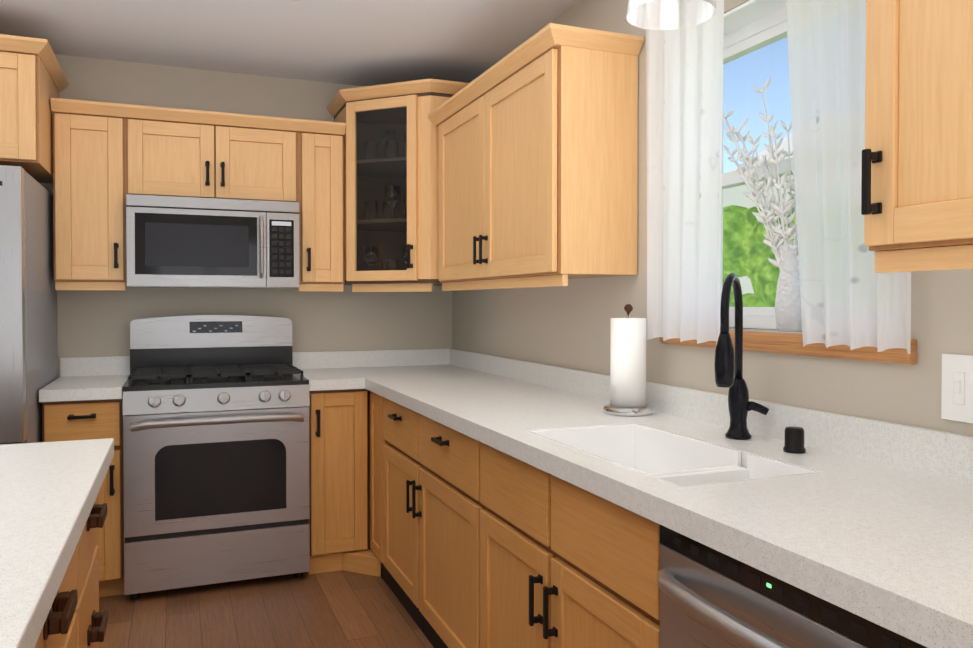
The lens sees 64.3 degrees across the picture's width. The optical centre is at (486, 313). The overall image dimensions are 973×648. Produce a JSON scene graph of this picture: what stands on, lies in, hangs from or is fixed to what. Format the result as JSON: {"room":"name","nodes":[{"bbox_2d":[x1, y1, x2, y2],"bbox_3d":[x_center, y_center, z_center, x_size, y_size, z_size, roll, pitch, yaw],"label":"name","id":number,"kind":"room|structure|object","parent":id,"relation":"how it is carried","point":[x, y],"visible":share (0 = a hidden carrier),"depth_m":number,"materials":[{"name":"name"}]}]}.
{"room":"kitchen","nodes":[
{"label":"kitchen","id":0,"kind":"room"},
{"bbox_2d":[40,54,451,377],"bbox_3d":[-2.363,-0.014,3.697,4.920,2.460,0.160,0,1,-22],"label":"wall","id":1,"kind":"structure","parent":0,"point":[93,323],"depth_m":4.02,"materials":[{"name":"beige paint"}]},
{"bbox_2d":[0,34,68,182],"bbox_3d":[-2.345,-0.862,3.246,0.980,0.490,0.661,0,1,-22],"label":"upper cabinet","id":2,"kind":"object","parent":1,"relation":"attached to","point":[33,80],"visible":0.92,"depth_m":3.13,"materials":[{"name":"brown wood"}]},
{"bbox_2d":[50,98,345,291],"bbox_3d":[-1.370,-0.532,3.804,1.305,0.843,0.356,0,1,-22],"label":"upper cabinet","id":3,"kind":"object","parent":1,"relation":"attached to","point":[107,157],"visible":0.92,"depth_m":3.62,"materials":[{"name":"brown wood"}]},
{"bbox_2d":[126,194,299,288],"bbox_3d":[-1.327,-0.334,3.779,0.762,0.415,0.440,0,1,-22],"label":"over-the-range microwave","id":4,"kind":"object","parent":3,"relation":"attached to","point":[184,242],"visible":1,"depth_m":3.61,"materials":[{"name":"silver metal"}]},
{"bbox_2d":[327,78,468,291],"bbox_3d":[-0.401,-0.615,4.000,0.716,1.007,0.708,0,1,-22],"label":"upper cabinet","id":5,"kind":"object","parent":1,"relation":"attached to","point":[367,113],"visible":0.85,"depth_m":3.81,"materials":[{"name":"brown wood"}]},
{"bbox_2d":[364,126,406,270],"bbox_3d":[-0.433,-0.556,3.930,0.387,0.770,0.150,0,1,23],"label":"glassware","id":6,"kind":"object","parent":5,"relation":"in","point":[392,193],"depth_m":3.93,"materials":[{"name":"clear glass"}]},
{"bbox_2d":[99,540,433,647],"bbox_3d":[-1.110,1.313,0.577,4.920,0.100,6.920,0,1,-22],"label":"floor","id":7,"kind":"structure","parent":0,"point":[340,609],"depth_m":3.13,"materials":[{"name":"brown wood"}]},
{"bbox_2d":[0,165,57,444],"bbox_3d":[-2.298,0.338,3.101,0.906,1.775,0.945,0,1,-22],"label":"refrigerator","id":8,"kind":"object","parent":7,"relation":"on","point":[28,337],"visible":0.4,"depth_m":2.94,"materials":[{"name":"grey metal"}]},
{"bbox_2d":[34,524,85,647],"bbox_3d":[-0.983,0.822,1.122,0.619,0.864,0.740,0,1,-22],"label":"base cabinet","id":9,"kind":"object","parent":7,"relation":"on","point":[75,618],"depth_m":1.44,"materials":[{"name":"brown wood"}]},
{"bbox_2d":[42,398,123,596],"bbox_3d":[-1.789,0.787,3.499,0.301,0.865,0.647,0,1,-22],"label":"base cabinet","id":10,"kind":"object","parent":7,"relation":"on","point":[80,420],"visible":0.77,"depth_m":3.26,"materials":[{"name":"brown wood"}]},
{"bbox_2d":[39,356,129,401],"bbox_3d":[-1.791,0.284,3.493,0.305,0.138,0.644,0,1,-22],"label":"countertop","id":11,"kind":"structure","parent":10,"relation":"on","point":[81,378],"depth_m":3.54,"materials":[{"name":"white stone"}]},
{"bbox_2d":[86,495,105,647],"bbox_3d":[-1.205,0.814,1.679,0.619,0.864,0.460,0,1,-22],"label":"base cabinet","id":12,"kind":"object","parent":7,"relation":"on","point":[95,620],"depth_m":1.81,"materials":[{"name":"brown wood"}]},
{"bbox_2d":[0,438,113,647],"bbox_3d":[-1.074,0.379,0.161,1.568,0.048,3.425,0,1,-22],"label":"countertop","id":13,"kind":"structure","parent":12,"relation":"on","point":[49,491],"depth_m":1.29,"materials":[{"name":"white stone"}]},
{"bbox_2d":[123,315,309,598],"bbox_3d":[-1.266,0.613,3.641,0.770,1.208,0.715,0,1,-22],"label":"gas range","id":14,"kind":"object","parent":7,"relation":"on","point":[216,444],"visible":1,"depth_m":3.41,"materials":[{"name":"silver metal"}]},
{"bbox_2d":[307,389,380,576],"bbox_3d":[-0.768,0.781,3.861,0.308,0.865,0.733,0,1,-22],"label":"base cabinet","id":15,"kind":"object","parent":7,"relation":"on","point":[338,482],"visible":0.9,"depth_m":3.63,"materials":[{"name":"brown wood"}]},
{"bbox_2d":[293,351,358,390],"bbox_3d":[-0.818,0.279,3.881,0.239,0.138,0.644,0,1,-22],"label":"countertop","id":16,"kind":"structure","parent":15,"relation":"on","point":[326,370],"depth_m":4.11,"materials":[{"name":"white stone"}]},
{"bbox_2d":[368,390,375,554],"bbox_3d":[-0.209,0.784,3.663,0.624,0.864,0.326,0,1,-22],"label":"base cabinet","id":17,"kind":"object","parent":7,"relation":"on","point":[371,396],"depth_m":3.65,"materials":[{"name":"brown wood"}]},
{"bbox_2d":[376,394,407,611],"bbox_3d":[-0.072,0.790,3.320,0.624,0.864,0.682,0,1,-22],"label":"base cabinet","id":18,"kind":"object","parent":7,"relation":"on","point":[391,417],"depth_m":3.32,"materials":[{"name":"brown wood"}]},
{"bbox_2d":[343,349,972,647],"bbox_3d":[0.330,0.303,2.239,0.674,0.138,4.546,0,1,-22],"label":"countertop","id":19,"kind":"structure","parent":18,"relation":"on","point":[871,519],"depth_m":1.55,"materials":[{"name":"white stone"}]},
{"bbox_2d":[603,304,653,415],"bbox_3d":[0.457,0.144,2.494,0.160,0.351,0.160,0,1,-22],"label":"paper towel holder","id":20,"kind":"object","parent":19,"relation":"on","point":[628,366],"visible":1,"depth_m":2.44,"materials":[{"name":"white paper"}]},
{"bbox_2d":[529,424,820,486],"bbox_3d":[0.410,0.430,1.895,0.358,0.199,0.713,0,1,-22],"label":"sink","id":21,"kind":"object","parent":19,"relation":"in","point":[675,459],"visible":0.31,"depth_m":2.09,"materials":[{"name":"white ceramic"}]},
{"bbox_2d":[714,273,768,439],"bbox_3d":[0.639,0.112,1.975,0.220,0.430,0.165,0,1,-22],"label":"faucet","id":22,"kind":"object","parent":19,"relation":"on","point":[728,368],"visible":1,"depth_m":2.01,"materials":[{"name":"black metal"}]},
{"bbox_2d":[783,426,805,453],"bbox_3d":[0.735,0.300,1.848,0.050,0.057,0.050,0,1,-22],"label":"cap","id":23,"kind":"object","parent":19,"relation":"on","point":[794,439],"visible":1,"depth_m":1.83,"materials":[{"name":"black metal"}]},
{"bbox_2d":[408,409,659,647],"bbox_3d":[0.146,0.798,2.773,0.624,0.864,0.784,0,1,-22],"label":"base cabinet","id":24,"kind":"object","parent":7,"relation":"on","point":[474,543],"depth_m":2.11,"materials":[{"name":"brown wood"}]},
{"bbox_2d":[657,525,926,647],"bbox_3d":[0.685,0.822,1.279,0.680,0.861,0.597,0,1,-22],"label":"dishwasher","id":25,"kind":"object","parent":7,"relation":"on","point":[711,597],"visible":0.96,"depth_m":1.22,"materials":[{"name":"silver metal"}]},
{"bbox_2d":[0,0,578,85],"bbox_3d":[-1.110,-1.247,0.539,4.920,0.100,6.920,0,1,-22],"label":"ceiling","id":26,"kind":"structure","parent":0,"point":[363,42],"depth_m":3.43,"materials":[{"name":"white paint"}]},
{"bbox_2d":[627,0,715,29],"bbox_3d":[0.473,-0.992,1.983,0.224,0.452,0.224,0,1,-22],"label":"pendant light","id":27,"kind":"object","parent":26,"relation":"hanging from","point":[662,14],"visible":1,"depth_m":2.07,"materials":[{"name":"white glass"}]},
{"bbox_2d":[452,0,972,435],"bbox_3d":[1.100,0.020,1.441,0.160,2.460,6.600,0,1,-22],"label":"wall","id":28,"kind":"structure","parent":0,"point":[568,326],"depth_m":2.48,"materials":[{"name":"beige paint"}]},
{"bbox_2d":[432,23,643,286],"bbox_3d":[0.138,-0.543,3.191,0.316,0.804,1.271,0,1,-22],"label":"upper cabinet","id":29,"kind":"object","parent":28,"relation":"attached to","point":[538,159],"depth_m":2.65,"materials":[{"name":"brown wood"}]},
{"bbox_2d":[720,0,797,329],"bbox_3d":[0.826,-0.411,2.121,0.156,0.915,0.837,0,1,-22],"label":"window","id":30,"kind":"structure","parent":28,"relation":"in","point":[750,26],"depth_m":2.28,"materials":[{"name":"glass"}]},
{"bbox_2d":[659,330,916,364],"bbox_3d":[0.786,0.075,2.105,0.132,0.055,0.925,0,1,-22],"label":"window sill","id":31,"kind":"structure","parent":28,"relation":"attached to","point":[777,342],"depth_m":1.94,"materials":[{"name":"brown wood"}]},
{"bbox_2d":[723,77,801,331],"bbox_3d":[0.780,-0.304,2.166,0.104,0.701,0.378,0,1,-22],"label":"vase","id":32,"kind":"object","parent":31,"relation":"on","point":[788,316],"visible":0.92,"depth_m":2.10,"materials":[{"name":"white ceramic"}]},
{"bbox_2d":[861,0,972,263],"bbox_3d":[0.979,-0.568,1.081,0.316,0.915,0.822,0,1,-22],"label":"upper cabinet","id":33,"kind":"object","parent":28,"relation":"attached to","point":[917,186],"depth_m":1.31,"materials":[{"name":"brown wood"}]},
{"bbox_2d":[941,354,972,422],"bbox_3d":[0.972,0.151,1.524,0.016,0.135,0.170,0,1,-22],"label":"switch plate","id":34,"kind":"object","parent":28,"relation":"attached to","point":[957,390],"visible":1,"depth_m":1.57,"materials":[{"name":"white plastic"}]},
{"bbox_3d":[0.732,-1.086,2.037,0.067,0.038,1.242,0,1,-22],"label":"curtain rod","id":35,"kind":"object","parent":28,"relation":"attached to","visible":0},
{"bbox_2d":[646,0,723,344],"bbox_3d":[0.592,-0.495,2.350,0.038,1.162,0.420,0,1,-22],"label":"curtain","id":36,"kind":"object","parent":35,"relation":"hanging from","point":[684,94],"visible":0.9,"depth_m":2.32,"materials":[{"name":"white fabric"}]},
{"bbox_2d":[786,0,910,353],"bbox_3d":[0.818,-0.493,1.783,0.038,1.149,0.380,0,1,-22],"label":"curtain","id":37,"kind":"object","parent":35,"relation":"hanging from","point":[850,297],"visible":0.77,"depth_m":1.80,"materials":[{"name":"white fabric"}]},
{"label":"outside","id":38,"kind":"structure","parent":0,"visible":0},
{"bbox_3d":[16.709,2.124,16.641,39.600,0.200,40.000,0,1,-22],"label":"ground","id":39,"kind":"structure","parent":38,"visible":0},
{"bbox_2d":[723,205,797,306],"bbox_3d":[3.236,0.390,9.109,1.814,3.492,4.455,0,1,-22],"label":"trees","id":40,"kind":"object","parent":39,"relation":"on","point":[766,281],"depth_m":8.72,"materials":[{"name":"green plant"}]},
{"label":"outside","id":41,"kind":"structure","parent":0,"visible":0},
{"bbox_2d":[723,133,795,294],"bbox_3d":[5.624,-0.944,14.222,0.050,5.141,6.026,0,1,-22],"label":"neighbouring house","id":42,"kind":"structure","parent":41,"point":[746,288],"depth_m":15.27,"materials":[{"name":"white"}]}
]}

